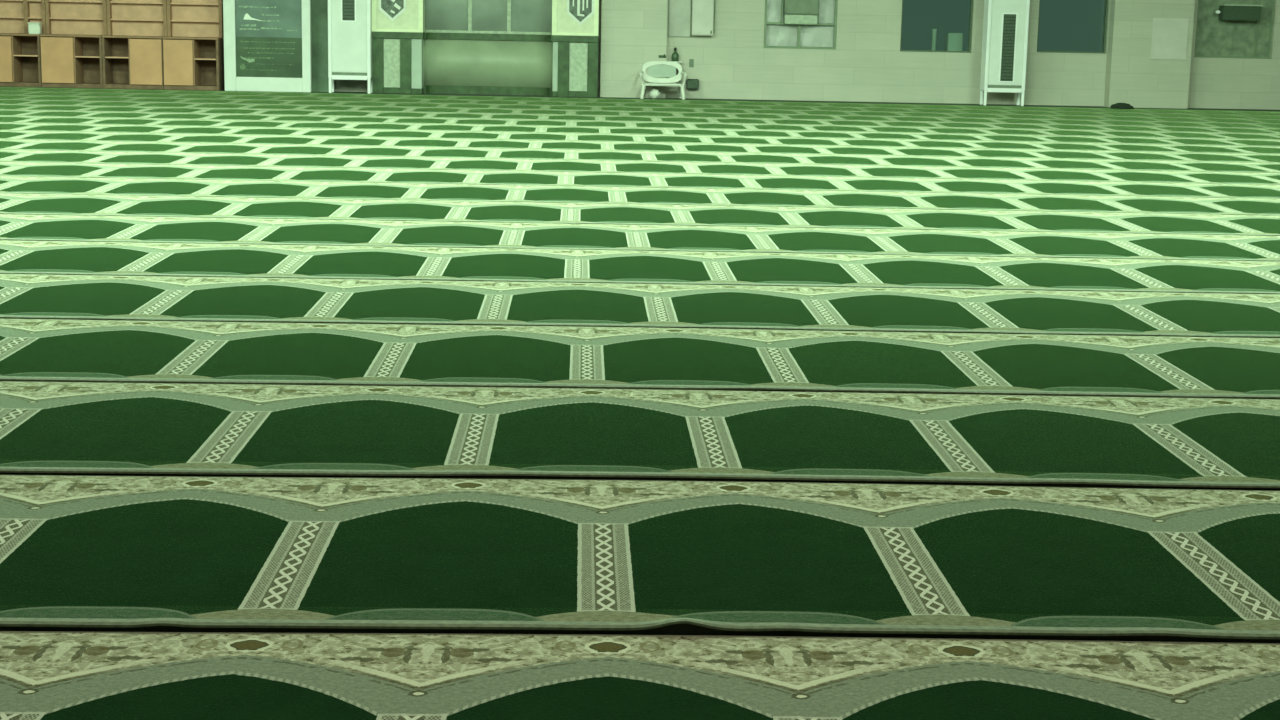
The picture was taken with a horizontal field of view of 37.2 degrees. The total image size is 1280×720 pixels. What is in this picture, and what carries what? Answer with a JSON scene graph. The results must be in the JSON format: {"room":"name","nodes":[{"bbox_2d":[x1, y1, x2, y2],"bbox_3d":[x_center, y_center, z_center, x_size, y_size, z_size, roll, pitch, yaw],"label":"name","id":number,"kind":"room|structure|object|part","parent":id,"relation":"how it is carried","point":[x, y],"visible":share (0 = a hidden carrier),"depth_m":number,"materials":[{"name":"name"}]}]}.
{"room":"mosque","nodes":[
{"label":"mosque","id":0,"kind":"room"},
{"bbox_2d":[387,93,597,97],"bbox_3d":[0.998,-0.908,12.675,28.600,0.200,35.800,1,10,-2],"label":"floor","id":1,"kind":"structure","parent":0,"point":[387,93],"depth_m":29.72,"materials":[{"name":"green carpet"}]},
{"bbox_2d":[0,475,1279,642],"bbox_3d":[1.246,0.447,4.502,27.900,0.034,1.315,1,10,-2],"label":"carpet runner","id":2,"kind":"object","parent":1,"relation":"on","point":[79,553],"visible":1,"depth_m":4.35,"materials":[{"name":"green carpet"}]},
{"bbox_2d":[0,381,1279,490],"bbox_3d":[1.208,0.226,5.763,27.900,0.021,1.300,1,10,-2],"label":"carpet runner","id":3,"kind":"object","parent":1,"relation":"on","point":[47,428],"visible":1,"depth_m":5.64,"materials":[{"name":"green carpet"}]},
{"bbox_2d":[0,631,1279,719],"bbox_3d":[1.285,0.682,3.228,27.900,0.022,1.300,1,10,-2],"label":"carpet runner","id":4,"kind":"object","parent":1,"relation":"on","point":[45,675],"visible":1,"depth_m":3.57,"materials":[{"name":"carpet"}]},
{"bbox_2d":[0,318,1279,398],"bbox_3d":[1.170,-0.001,7.031,27.900,0.017,1.309,1,10,-2],"label":"carpet runner","id":5,"kind":"object","parent":1,"relation":"on","point":[42,350],"visible":1,"depth_m":6.91,"materials":[{"name":"green carpet"}]},
{"bbox_2d":[0,274,1279,337],"bbox_3d":[1.132,-0.227,8.293,27.900,0.014,1.297,1,10,-2],"label":"carpet runner","id":6,"kind":"object","parent":1,"relation":"on","point":[22,296],"visible":1,"depth_m":8.18,"materials":[{"name":"green carpet"}]},
{"bbox_2d":[0,240,1279,293],"bbox_3d":[1.093,-0.455,9.560,27.900,0.013,1.297,1,10,-2],"label":"carpet runner","id":7,"kind":"object","parent":1,"relation":"on","point":[16,256],"visible":1,"depth_m":9.44,"materials":[{"name":"green carpet"}]},
{"bbox_2d":[0,214,1279,260],"bbox_3d":[1.055,-0.683,10.828,27.900,0.012,1.297,1,10,-2],"label":"carpet runner","id":8,"kind":"object","parent":1,"relation":"on","point":[24,227],"visible":1,"depth_m":10.71,"materials":[{"name":"green carpet"}]},
{"bbox_2d":[0,193,1279,235],"bbox_3d":[1.017,-0.912,12.095,27.900,0.012,1.297,1,10,-2],"label":"carpet runner","id":9,"kind":"object","parent":1,"relation":"on","point":[10,203],"visible":1,"depth_m":11.98,"materials":[{"name":"green carpet"}]},
{"bbox_2d":[0,176,1279,215],"bbox_3d":[0.979,-1.141,13.362,27.900,0.012,1.297,1,10,-2],"label":"carpet runner","id":10,"kind":"object","parent":1,"relation":"on","point":[8,184],"visible":1,"depth_m":13.25,"materials":[{"name":"green carpet"}]},
{"bbox_2d":[0,162,1279,198],"bbox_3d":[0.940,-1.369,14.630,27.900,0.012,1.297,1,10,-2],"label":"carpet runner","id":11,"kind":"object","parent":1,"relation":"on","point":[26,169],"visible":1,"depth_m":14.52,"materials":[{"name":"green carpet"}]},
{"bbox_2d":[0,150,1279,184],"bbox_3d":[0.902,-1.598,15.897,27.900,0.012,1.297,1,10,-2],"label":"carpet runner","id":12,"kind":"object","parent":1,"relation":"on","point":[37,156],"visible":0.98,"depth_m":15.78,"materials":[{"name":"green carpet"}]},
{"bbox_2d":[0,139,1279,172],"bbox_3d":[0.864,-1.827,17.164,27.900,0.012,1.297,1,10,-2],"label":"carpet runner","id":13,"kind":"object","parent":1,"relation":"on","point":[41,145],"visible":1,"depth_m":17.05,"materials":[{"name":"green carpet"}]},
{"bbox_2d":[0,131,1279,162],"bbox_3d":[0.826,-2.055,18.432,27.900,0.012,1.297,1,10,-2],"label":"carpet runner","id":14,"kind":"object","parent":1,"relation":"on","point":[4,135],"visible":0.98,"depth_m":18.31,"materials":[{"name":"green carpet"}]},
{"bbox_2d":[0,123,1279,153],"bbox_3d":[0.787,-2.284,19.699,27.900,0.012,1.297,1,10,-2],"label":"carpet runner","id":15,"kind":"object","parent":1,"relation":"on","point":[3,126],"visible":1,"depth_m":19.58,"materials":[{"name":"green carpet"}]},
{"bbox_2d":[0,116,1279,146],"bbox_3d":[0.749,-2.513,20.966,27.900,0.012,1.297,1,10,-2],"label":"carpet runner","id":16,"kind":"object","parent":1,"relation":"on","point":[3,119],"visible":0.99,"depth_m":20.84,"materials":[{"name":"green carpet"}]},
{"bbox_2d":[0,110,1279,139],"bbox_3d":[0.711,-2.741,22.234,27.900,0.013,1.297,1,10,-2],"label":"carpet runner","id":17,"kind":"object","parent":1,"relation":"on","point":[41,113],"visible":0.99,"depth_m":22.11,"materials":[{"name":"green carpet"}]},
{"bbox_2d":[0,104,1279,133],"bbox_3d":[0.673,-2.970,23.501,27.900,0.012,1.297,1,10,-2],"label":"carpet runner","id":18,"kind":"object","parent":1,"relation":"on","point":[2,106],"visible":0.98,"depth_m":23.37,"materials":[{"name":"green carpet"}]},
{"bbox_2d":[0,99,1279,127],"bbox_3d":[0.634,-3.198,24.769,27.900,0.012,1.297,1,10,-2],"label":"carpet runner","id":19,"kind":"object","parent":1,"relation":"on","point":[2,101],"visible":0.98,"depth_m":24.64,"materials":[{"name":"green carpet"}]},
{"bbox_2d":[0,95,1279,123],"bbox_3d":[0.596,-3.427,26.036,27.900,0.012,1.297,1,10,-2],"label":"carpet runner","id":20,"kind":"object","parent":1,"relation":"on","point":[18,97],"visible":0.99,"depth_m":25.91,"materials":[{"name":"green carpet"}]},
{"bbox_2d":[0,91,1279,118],"bbox_3d":[0.558,-3.656,27.303,27.900,0.012,1.297,1,10,-2],"label":"carpet runner","id":21,"kind":"object","parent":1,"relation":"on","point":[43,93],"visible":0.98,"depth_m":27.18,"materials":[{"name":"green carpet"}]},
{"bbox_2d":[0,87,1279,114],"bbox_3d":[0.519,-3.885,28.571,27.900,0.013,1.297,1,10,-2],"label":"carpet runner","id":22,"kind":"object","parent":1,"relation":"on","point":[1,88],"visible":0.95,"depth_m":28.44,"materials":[{"name":"green carpet"}]},
{"bbox_2d":[1110,103,1133,108],"bbox_3d":[7.424,-3.914,29.242,0.356,0.093,0.275,1,10,-2],"label":"folded cloth","id":23,"kind":"object","parent":22,"relation":"on","point":[1117,105],"visible":1,"depth_m":29.16,"materials":[{"name":"fabric"}]},
{"bbox_2d":[0,86,1279,111],"bbox_3d":[0.490,-4.057,29.541,27.900,0.008,0.631,1,10,-2],"label":"carpet strip","id":24,"kind":"object","parent":1,"relation":"on","point":[0,86],"visible":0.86,"depth_m":29.50,"materials":[{"name":"green carpet"}]},
{"bbox_2d":[0,0,45,86],"bbox_3d":[-9.566,-5.330,28.953,0.924,2.288,0.500,1,10,-2],"label":"shelving unit","id":25,"kind":"object","parent":24,"relation":"on","point":[20,56],"visible":0.88,"depth_m":29.16,"materials":[{"name":"brown wood"}]},
{"bbox_3d":[-9.780,-4.568,28.838,0.487,0.685,0.018,1,10,-2],"label":"door","id":26,"kind":"part","parent":25,"relation":"part of","materials":[{"name":"beige wood"}]},
{"bbox_3d":[-9.532,-4.610,29.084,0.020,0.696,0.456,1,10,-2],"label":"post","id":27,"kind":"part","parent":25,"relation":"part of","materials":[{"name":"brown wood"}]},
{"bbox_2d":[0,33,39,35],"bbox_3d":[-9.574,-4.971,29.017,0.924,0.028,0.500,1,10,-2],"label":"countertop","id":28,"kind":"structure","parent":25,"relation":"on","point":[4,34],"depth_m":28.78,"materials":[{"name":"brown wood"}]},
{"bbox_3d":[-9.568,-5.509,29.102,0.820,0.022,0.098,1,10,-2],"label":"shelf","id":29,"kind":"part","parent":25,"relation":"part of","materials":[{"name":"beige wood"}]},
{"bbox_3d":[-9.574,-5.253,29.148,0.820,0.022,0.098,1,10,-2],"label":"shelf","id":30,"kind":"part","parent":25,"relation":"part of","materials":[{"name":"beige wood"}]},
{"bbox_3d":[-9.565,-5.763,29.118,0.824,1.493,0.020,1,10,-2],"label":"panel","id":31,"kind":"part","parent":25,"relation":"part of","materials":[{"name":"beige wood"}]},
{"bbox_3d":[-9.344,-4.662,29.082,0.378,0.020,0.445,1,10,-2],"label":"shelf","id":32,"kind":"part","parent":25,"relation":"part of","materials":[{"name":"beige wood"}]},
{"bbox_2d":[28,22,41,33],"bbox_3d":[-9.211,-5.050,28.922,0.180,0.175,0.130,1,10,-2],"label":"storage box","id":33,"kind":"object","parent":25,"relation":"on","point":[33,27],"visible":1,"depth_m":28.87,"materials":[{"name":"white plastic"}]},
{"bbox_2d":[40,0,106,87],"bbox_3d":[-8.637,-5.316,28.983,0.924,2.288,0.500,1,10,-2],"label":"shelving unit","id":34,"kind":"object","parent":24,"relation":"on","point":[67,61],"visible":0.94,"depth_m":29.14,"materials":[{"name":"brown wood"}]},
{"bbox_3d":[-8.851,-4.555,28.869,0.487,0.685,0.018,1,10,-2],"label":"door","id":35,"kind":"part","parent":34,"relation":"part of","materials":[{"name":"beige wood"}]},
{"bbox_2d":[40,34,104,36],"bbox_3d":[-8.644,-4.957,29.048,0.924,0.028,0.500,1,10,-2],"label":"countertop","id":36,"kind":"structure","parent":34,"relation":"on","point":[53,35],"depth_m":28.81,"materials":[{"name":"brown wood"}]},
{"bbox_3d":[-8.639,-5.495,29.133,0.820,0.022,0.098,1,10,-2],"label":"shelf","id":37,"kind":"part","parent":34,"relation":"part of","materials":[{"name":"beige wood"}]},
{"bbox_3d":[-8.644,-5.240,29.179,0.820,0.022,0.098,1,10,-2],"label":"shelf","id":38,"kind":"part","parent":34,"relation":"part of","materials":[{"name":"beige wood"}]},
{"bbox_3d":[-8.636,-5.750,29.149,0.824,1.493,0.020,1,10,-2],"label":"panel","id":39,"kind":"part","parent":34,"relation":"part of","materials":[{"name":"beige wood"}]},
{"bbox_3d":[-8.603,-4.596,29.114,0.020,0.696,0.456,1,10,-2],"label":"post","id":40,"kind":"part","parent":34,"relation":"part of","materials":[{"name":"brown wood"}]},
{"bbox_3d":[-8.415,-4.648,29.113,0.378,0.020,0.445,1,10,-2],"label":"shelf","id":41,"kind":"part","parent":34,"relation":"part of","materials":[{"name":"beige wood"}]},
{"bbox_2d":[101,0,167,88],"bbox_3d":[-7.715,-5.302,29.013,0.909,2.288,0.500,1,10,-2],"label":"shelving unit","id":42,"kind":"object","parent":24,"relation":"on","point":[133,60],"visible":0.95,"depth_m":29.17,"materials":[{"name":"brown wood"}]},
{"bbox_3d":[-7.960,-4.641,29.128,0.371,0.020,0.445,1,10,-2],"label":"shelf","id":43,"kind":"part","parent":42,"relation":"part of","materials":[{"name":"beige wood"}]},
{"bbox_3d":[-7.778,-4.584,29.141,0.020,0.696,0.456,1,10,-2],"label":"post","id":44,"kind":"part","parent":42,"relation":"part of","materials":[{"name":"brown wood"}]},
{"bbox_2d":[101,35,167,38],"bbox_3d":[-7.722,-4.943,29.078,0.909,0.028,0.500,1,10,-2],"label":"countertop","id":45,"kind":"structure","parent":42,"relation":"on","point":[106,36],"depth_m":28.84,"materials":[{"name":"brown wood"}]},
{"bbox_3d":[-7.717,-5.482,29.163,0.805,0.022,0.098,1,10,-2],"label":"shelf","id":46,"kind":"part","parent":42,"relation":"part of","materials":[{"name":"beige wood"}]},
{"bbox_3d":[-7.722,-5.226,29.209,0.805,0.022,0.098,1,10,-2],"label":"shelf","id":47,"kind":"part","parent":42,"relation":"part of","materials":[{"name":"beige wood"}]},
{"bbox_3d":[-7.714,-5.736,29.179,0.809,1.493,0.020,1,10,-2],"label":"panel","id":48,"kind":"part","parent":42,"relation":"part of","materials":[{"name":"beige wood"}]},
{"bbox_3d":[-7.520,-4.535,28.913,0.479,0.685,0.018,1,10,-2],"label":"door","id":49,"kind":"part","parent":42,"relation":"part of","materials":[{"name":"beige wood"}]},
{"bbox_2d":[162,0,224,90],"bbox_3d":[-6.835,-5.289,29.042,0.839,2.288,0.500,1,10,-2],"label":"shelving unit","id":50,"kind":"object","parent":24,"relation":"on","point":[193,59],"visible":1,"depth_m":29.23,"materials":[{"name":"brown wood"}]},
{"bbox_3d":[-7.030,-4.528,28.929,0.441,0.685,0.018,1,10,-2],"label":"door","id":51,"kind":"part","parent":50,"relation":"part of","materials":[{"name":"beige wood"}]},
{"bbox_2d":[162,37,223,39],"bbox_3d":[-6.843,-4.930,29.107,0.839,0.028,0.500,1,10,-2],"label":"countertop","id":52,"kind":"structure","parent":50,"relation":"on","point":[202,38],"depth_m":28.87,"materials":[{"name":"brown wood"}]},
{"bbox_3d":[-6.838,-5.469,29.192,0.735,0.022,0.098,1,10,-2],"label":"shelf","id":53,"kind":"part","parent":50,"relation":"part of","materials":[{"name":"beige wood"}]},
{"bbox_3d":[-6.843,-5.213,29.238,0.735,0.022,0.098,1,10,-2],"label":"shelf","id":54,"kind":"part","parent":50,"relation":"part of","materials":[{"name":"beige wood"}]},
{"bbox_3d":[-6.835,-5.723,29.208,0.739,1.493,0.020,1,10,-2],"label":"panel","id":55,"kind":"part","parent":50,"relation":"part of","materials":[{"name":"beige wood"}]},
{"bbox_3d":[-6.805,-4.569,29.173,0.020,0.696,0.456,1,10,-2],"label":"post","id":56,"kind":"part","parent":50,"relation":"part of","materials":[{"name":"brown wood"}]},
{"bbox_3d":[-6.636,-4.622,29.171,0.339,0.020,0.445,1,10,-2],"label":"shelf","id":57,"kind":"part","parent":50,"relation":"part of","materials":[{"name":"beige wood"}]},
{"bbox_2d":[223,0,311,91],"bbox_3d":[-5.677,-5.220,28.937,1.310,2.240,0.120,1,10,-2],"label":"notice board","id":58,"kind":"object","parent":24,"relation":"on","point":[255,58],"visible":1,"depth_m":28.99,"materials":[{"name":"white plastic"}]},
{"bbox_3d":[-5.645,-5.544,28.880,1.008,1.259,0.020,1,10,-2],"label":"panel","id":59,"kind":"part","parent":58,"relation":"part of","materials":[{"name":"stone"}]},
{"bbox_3d":[-5.664,-4.627,29.045,1.008,0.603,0.020,1,10,-2],"label":"panel","id":60,"kind":"part","parent":58,"relation":"part of","materials":[{"name":"green"}]},
{"bbox_3d":[-5.672,-4.223,29.117,1.008,0.216,0.111,1,10,-2],"label":"rail","id":61,"kind":"part","parent":58,"relation":"part of","materials":[{"name":"white ceramic"}]},
{"bbox_2d":[328,0,372,93],"bbox_3d":[-4.437,-5.082,29.113,0.643,1.960,0.358,1,10,-2],"label":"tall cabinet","id":62,"kind":"object","parent":24,"relation":"on","point":[350,31],"visible":1,"depth_m":29.00,"materials":[{"name":"white metal"}]},
{"bbox_3d":[-4.731,-5.197,29.087,0.050,1.735,0.350,1,10,-2],"label":"rail","id":63,"kind":"part","parent":62,"relation":"part of","materials":[{"name":"white ceramic"}]},
{"bbox_3d":[-4.747,-4.207,29.116,0.042,0.225,0.044,1,10,-2],"label":"leg","id":64,"kind":"part","parent":62,"relation":"part of","materials":[{"name":"white metal"}]},
{"bbox_2d":[341,0,355,21],"bbox_3d":[-4.431,-5.476,28.878,0.229,0.660,0.009,1,10,-2],"label":"grille","id":65,"kind":"object","parent":62,"relation":"attached to","point":[348,7],"depth_m":28.90,"materials":[{"name":"black plastic"}]},
{"bbox_3d":[-4.154,-4.198,29.135,0.042,0.225,0.044,1,10,-2],"label":"leg","id":66,"kind":"part","parent":62,"relation":"part of","materials":[{"name":"white ceramic"}]},
{"bbox_3d":[-4.139,-5.189,29.106,0.050,1.735,0.350,1,10,-2],"label":"rail","id":67,"kind":"part","parent":62,"relation":"part of","materials":[{"name":"white metal"}]},
{"bbox_2d":[649,89,659,98],"bbox_3d":[0.228,-4.115,29.377,0.182,0.154,0.155,1,10,-2],"label":"plastic bag","id":68,"kind":"object","parent":24,"relation":"on","point":[654,94],"visible":1,"depth_m":29.33,"materials":[{"name":"white plastic"}]},
{"bbox_2d":[639,61,686,99],"bbox_3d":[0.349,-4.331,29.407,0.738,0.565,0.520,1,10,-2],"label":"plastic chair","id":69,"kind":"object","parent":24,"relation":"on","point":[668,70],"visible":1,"depth_m":29.58,"materials":[{"name":"white plastic"}]},
{"bbox_3d":[0.046,-4.124,29.218,0.081,0.212,0.093,1,10,-2],"label":"leg","id":70,"kind":"part","parent":69,"relation":"part of","materials":[{"name":"white plastic"}]},
{"bbox_3d":[0.345,-4.485,29.595,0.620,0.330,0.068,1,10,-2],"label":"backrest","id":71,"kind":"part","parent":69,"relation":"part of","materials":[{"name":"white plastic"}]},
{"bbox_3d":[0.348,-4.262,29.396,0.600,0.032,0.415,1,10,-2],"label":"seat","id":72,"kind":"part","parent":69,"relation":"part of","materials":[{"name":"white plastic"}]},
{"bbox_2d":[648,65,676,77],"bbox_3d":[0.344,-4.504,29.619,0.480,0.230,0.040,1,10,-2],"label":"cushion","id":73,"kind":"object","parent":69,"relation":"on","point":[668,71],"depth_m":29.60,"materials":[{"name":"grey fabric"}]},
{"bbox_3d":[0.659,-4.115,29.239,0.060,0.212,0.100,-7,13,-37],"label":"leg","id":74,"kind":"part","parent":69,"relation":"part of","materials":[{"name":"white plastic"}]},
{"bbox_3d":[0.679,-4.353,29.400,0.078,0.214,0.404,1,10,-2],"label":"armrest","id":75,"kind":"part","parent":69,"relation":"part of","materials":[{"name":"white plastic"}]},
{"bbox_2d":[979,0,1029,105],"bbox_3d":[5.664,-4.894,29.512,0.635,1.860,0.358,1,10,-2],"label":"air conditioner","id":76,"kind":"object","parent":24,"relation":"on","point":[1005,22],"visible":1,"depth_m":29.37,"materials":[{"name":"white metal"}]},
{"bbox_3d":[5.351,-4.119,29.787,0.042,0.225,0.045,1,10,-2],"label":"leg","id":77,"kind":"part","parent":76,"relation":"part of","materials":[{"name":"white ceramic"}]},
{"bbox_3d":[5.360,-4.068,29.507,0.042,0.225,0.044,1,10,-2],"label":"leg","id":78,"kind":"part","parent":76,"relation":"part of","materials":[{"name":"white plastic"}]},
{"bbox_3d":[5.374,-5.009,29.487,0.050,1.635,0.350,1,10,-2],"label":"rail","id":79,"kind":"part","parent":76,"relation":"part of","materials":[{"name":"white metal"}]},
{"bbox_2d":[999,13,1017,82],"bbox_3d":[5.690,-4.825,29.362,0.237,1.060,0.009,1,10,-2],"label":"grille","id":80,"kind":"object","parent":76,"relation":"attached to","point":[1008,22],"depth_m":29.36,"materials":[{"name":"black plastic"}]},
{"bbox_3d":[5.936,-4.110,29.806,0.042,0.225,0.045,1,10,-2],"label":"leg","id":81,"kind":"part","parent":76,"relation":"part of","materials":[{"name":"white plastic"}]},
{"bbox_3d":[5.944,-4.059,29.526,0.042,0.225,0.044,1,10,-2],"label":"leg","id":82,"kind":"part","parent":76,"relation":"part of","materials":[{"name":"white ceramic"}]},
{"bbox_3d":[5.959,-5.001,29.506,0.050,1.635,0.350,1,10,-2],"label":"rail","id":83,"kind":"part","parent":76,"relation":"part of","materials":[{"name":"white ceramic"}]},
{"bbox_2d":[20,0,1279,109],"bbox_3d":[0.523,-6.402,29.613,28.600,4.600,0.300,1,10,-2],"label":"wall","id":84,"kind":"structure","parent":0,"point":[867,63],"depth_m":29.89,"materials":[{"name":"paint"}]},
{"bbox_2d":[311,0,328,91],"bbox_3d":[-4.925,-5.445,29.315,0.280,2.600,0.298,1,10,-2],"label":"trim","id":85,"kind":"structure","parent":84,"relation":"attached to","point":[319,8],"depth_m":29.27,"materials":[{"name":"green paint"}]},
{"bbox_2d":[372,0,598,96],"bbox_3d":[-2.383,-5.547,29.608,3.473,2.800,0.960,1,10,-2],"label":"niche","id":86,"kind":"object","parent":84,"relation":"attached to","point":[408,58],"visible":1,"depth_m":29.71,"materials":[{"name":"green stone"}]},
{"bbox_3d":[-3.832,-4.612,29.472,0.256,0.749,0.346,1,10,-2],"label":"inset panel","id":87,"kind":"part","parent":86,"relation":"part of","materials":[{"name":"green stone"}]},
{"bbox_3d":[-3.713,-5.960,29.219,0.778,1.803,0.371,1,10,-2],"label":"panel","id":88,"kind":"part","parent":86,"relation":"part of","materials":[{"name":"beige paint"}]},
{"bbox_3d":[-3.051,-6.030,29.575,0.776,1.764,0.143,-4,11,-24],"label":"recess panel","id":89,"kind":"part","parent":86,"relation":"part of","materials":[{"name":"grey stone"}]},
{"bbox_3d":[-2.348,-6.040,29.708,0.613,1.764,0.051,1,10,-2],"label":"recess panel","id":90,"kind":"part","parent":86,"relation":"part of","materials":[{"name":"grey stone"}]},
{"bbox_3d":[-1.638,-6.009,29.621,0.776,1.764,0.143,5,11,21],"label":"recess panel","id":91,"kind":"part","parent":86,"relation":"part of","materials":[{"name":"paint"}]},
{"bbox_3d":[-0.988,-5.920,29.309,0.715,1.803,0.371,1,10,-2],"label":"panel","id":92,"kind":"part","parent":86,"relation":"part of","materials":[{"name":"beige tile"}]},
{"bbox_3d":[-0.959,-4.569,29.566,0.286,0.749,0.346,1,10,-2],"label":"inset panel","id":93,"kind":"part","parent":86,"relation":"part of","materials":[{"name":"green stone"}]},
{"bbox_2d":[600,0,667,97],"bbox_3d":[-0.070,-6.367,29.356,1.020,4.598,0.178,1,10,-2],"label":"wall panel","id":94,"kind":"object","parent":84,"relation":"attached to","point":[633,32],"depth_m":29.52,"materials":[{"name":"paint"}]},
{"bbox_2d":[668,0,691,36],"bbox_3d":[0.626,-5.544,29.598,0.352,1.000,0.035,1,10,-2],"label":"wall panel","id":95,"kind":"object","parent":84,"relation":"attached to","point":[679,23],"visible":1,"depth_m":29.62,"materials":[{"name":"metal"}]},
{"bbox_2d":[689,59,693,66],"bbox_3d":[0.807,-4.652,29.772,0.070,0.130,0.020,1,10,-2],"label":"switch plate","id":96,"kind":"object","parent":84,"relation":"attached to","point":[691,61],"visible":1,"depth_m":29.77,"materials":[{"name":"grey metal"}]},
{"bbox_2d":[686,79,698,89],"bbox_3d":[0.824,-4.324,29.791,0.195,0.160,0.100,1,10,-2],"label":"box","id":97,"kind":"object","parent":84,"relation":"attached to","point":[690,83],"visible":1,"depth_m":29.75,"materials":[{"name":"black plastic"}]},
{"bbox_2d":[691,0,714,35],"bbox_3d":[1.000,-5.847,29.492,0.362,1.600,0.158,1,10,-2],"label":"upper cabinet","id":98,"kind":"object","parent":84,"relation":"attached to","point":[703,11],"visible":1,"depth_m":29.52,"materials":[{"name":"metal"}]},
{"bbox_2d":[764,0,837,48],"bbox_3d":[2.517,-5.660,29.782,1.136,1.536,0.228,1,10,-2],"label":"window","id":99,"kind":"structure","parent":84,"relation":"in","point":[834,24],"depth_m":29.76,"materials":[{"name":"metal"}]},
{"bbox_2d":[766,0,834,46],"bbox_3d":[2.518,-5.652,29.751,1.130,1.525,0.064,1,10,-2],"label":"plastic sheet","id":100,"kind":"object","parent":99,"relation":"attached to","point":[776,34],"visible":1,"depth_m":29.84,"materials":[{"name":"white plastic"}]},
{"bbox_2d":[783,0,818,24],"bbox_3d":[2.517,-5.616,29.624,0.530,0.750,0.205,1,10,-2],"label":"window unit","id":101,"kind":"structure","parent":99,"relation":"attached to","point":[808,9],"depth_m":29.56,"materials":[{"name":"glass"}]},
{"bbox_2d":[900,0,972,52],"bbox_3d":[4.662,-5.618,29.828,1.126,1.546,0.060,1,10,-2],"label":"window","id":102,"kind":"structure","parent":84,"relation":"in","point":[971,5],"depth_m":29.92,"materials":[{"name":"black glass"}]},
{"bbox_2d":[1037,0,1107,53],"bbox_3d":[6.811,-5.601,29.896,1.106,1.516,0.060,1,10,-2],"label":"window","id":103,"kind":"structure","parent":84,"relation":"in","point":[1106,6],"depth_m":29.98,"materials":[{"name":"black glass"}]},
{"bbox_2d":[1104,0,1194,108],"bbox_3d":[8.021,-6.239,29.573,1.250,4.598,0.278,1,10,-2],"label":"pillar","id":104,"kind":"structure","parent":84,"relation":"attached to","point":[1135,79],"depth_m":29.72,"materials":[{"name":"paint"}]},
{"bbox_2d":[1150,18,1188,59],"bbox_3d":[8.266,-5.009,29.653,0.560,0.640,0.014,1,10,-2],"label":"stone slab","id":105,"kind":"object","parent":84,"relation":"attached to","point":[1169,35],"visible":1,"depth_m":29.65,"materials":[{"name":"white stone"}]},
{"bbox_2d":[1194,0,1274,58],"bbox_3d":[9.383,-5.548,29.983,1.236,1.546,0.060,1,10,-2],"label":"window","id":106,"kind":"structure","parent":84,"relation":"in","point":[1215,38],"depth_m":30.05,"materials":[{"name":"glass"}]},
{"bbox_2d":[1215,4,1262,20],"bbox_3d":[9.392,-5.461,29.851,0.710,0.245,0.228,1,10,-2],"label":"air conditioner","id":107,"kind":"object","parent":106,"relation":"attached to","point":[1226,11],"depth_m":29.76,"materials":[{"name":"green plastic"}]},
{"bbox_3d":[0.493,-4.630,29.706,0.320,0.078,0.140,1,10,-2],"label":"wall shelf","id":108,"kind":"object","parent":84,"relation":"attached to","visible":0},
{"bbox_2d":[672,47,678,60],"bbox_3d":[0.551,-4.773,29.679,0.110,0.215,0.110,1,10,-2],"label":"bottle","id":109,"kind":"object","parent":108,"relation":"on","point":[675,57],"visible":1,"depth_m":29.65,"materials":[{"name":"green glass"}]},
{"label":"outside","id":110,"kind":"structure","parent":0,"visible":0},
{"bbox_3d":[6.008,-4.262,32.248,12.000,0.280,3.600,1,10,-2],"label":"ground","id":111,"kind":"structure","parent":110,"visible":0},
{"bbox_2d":[931,29,936,49],"bbox_3d":[4.693,-4.718,30.449,0.070,1.160,0.067,1,10,-2],"label":"post","id":112,"kind":"object","parent":111,"relation":"on","point":[934,31],"visible":0.34,"depth_m":30.35,"materials":[{"name":"stone"}]},
{"bbox_2d":[944,33,962,50],"bbox_3d":[5.018,-4.992,30.430,0.240,0.480,0.300,1,10,-2],"label":"crate","id":113,"kind":"object","parent":111,"relation":"on","point":[953,41],"visible":0.6,"depth_m":30.27,"materials":[{"name":"plastic"}]}
]}

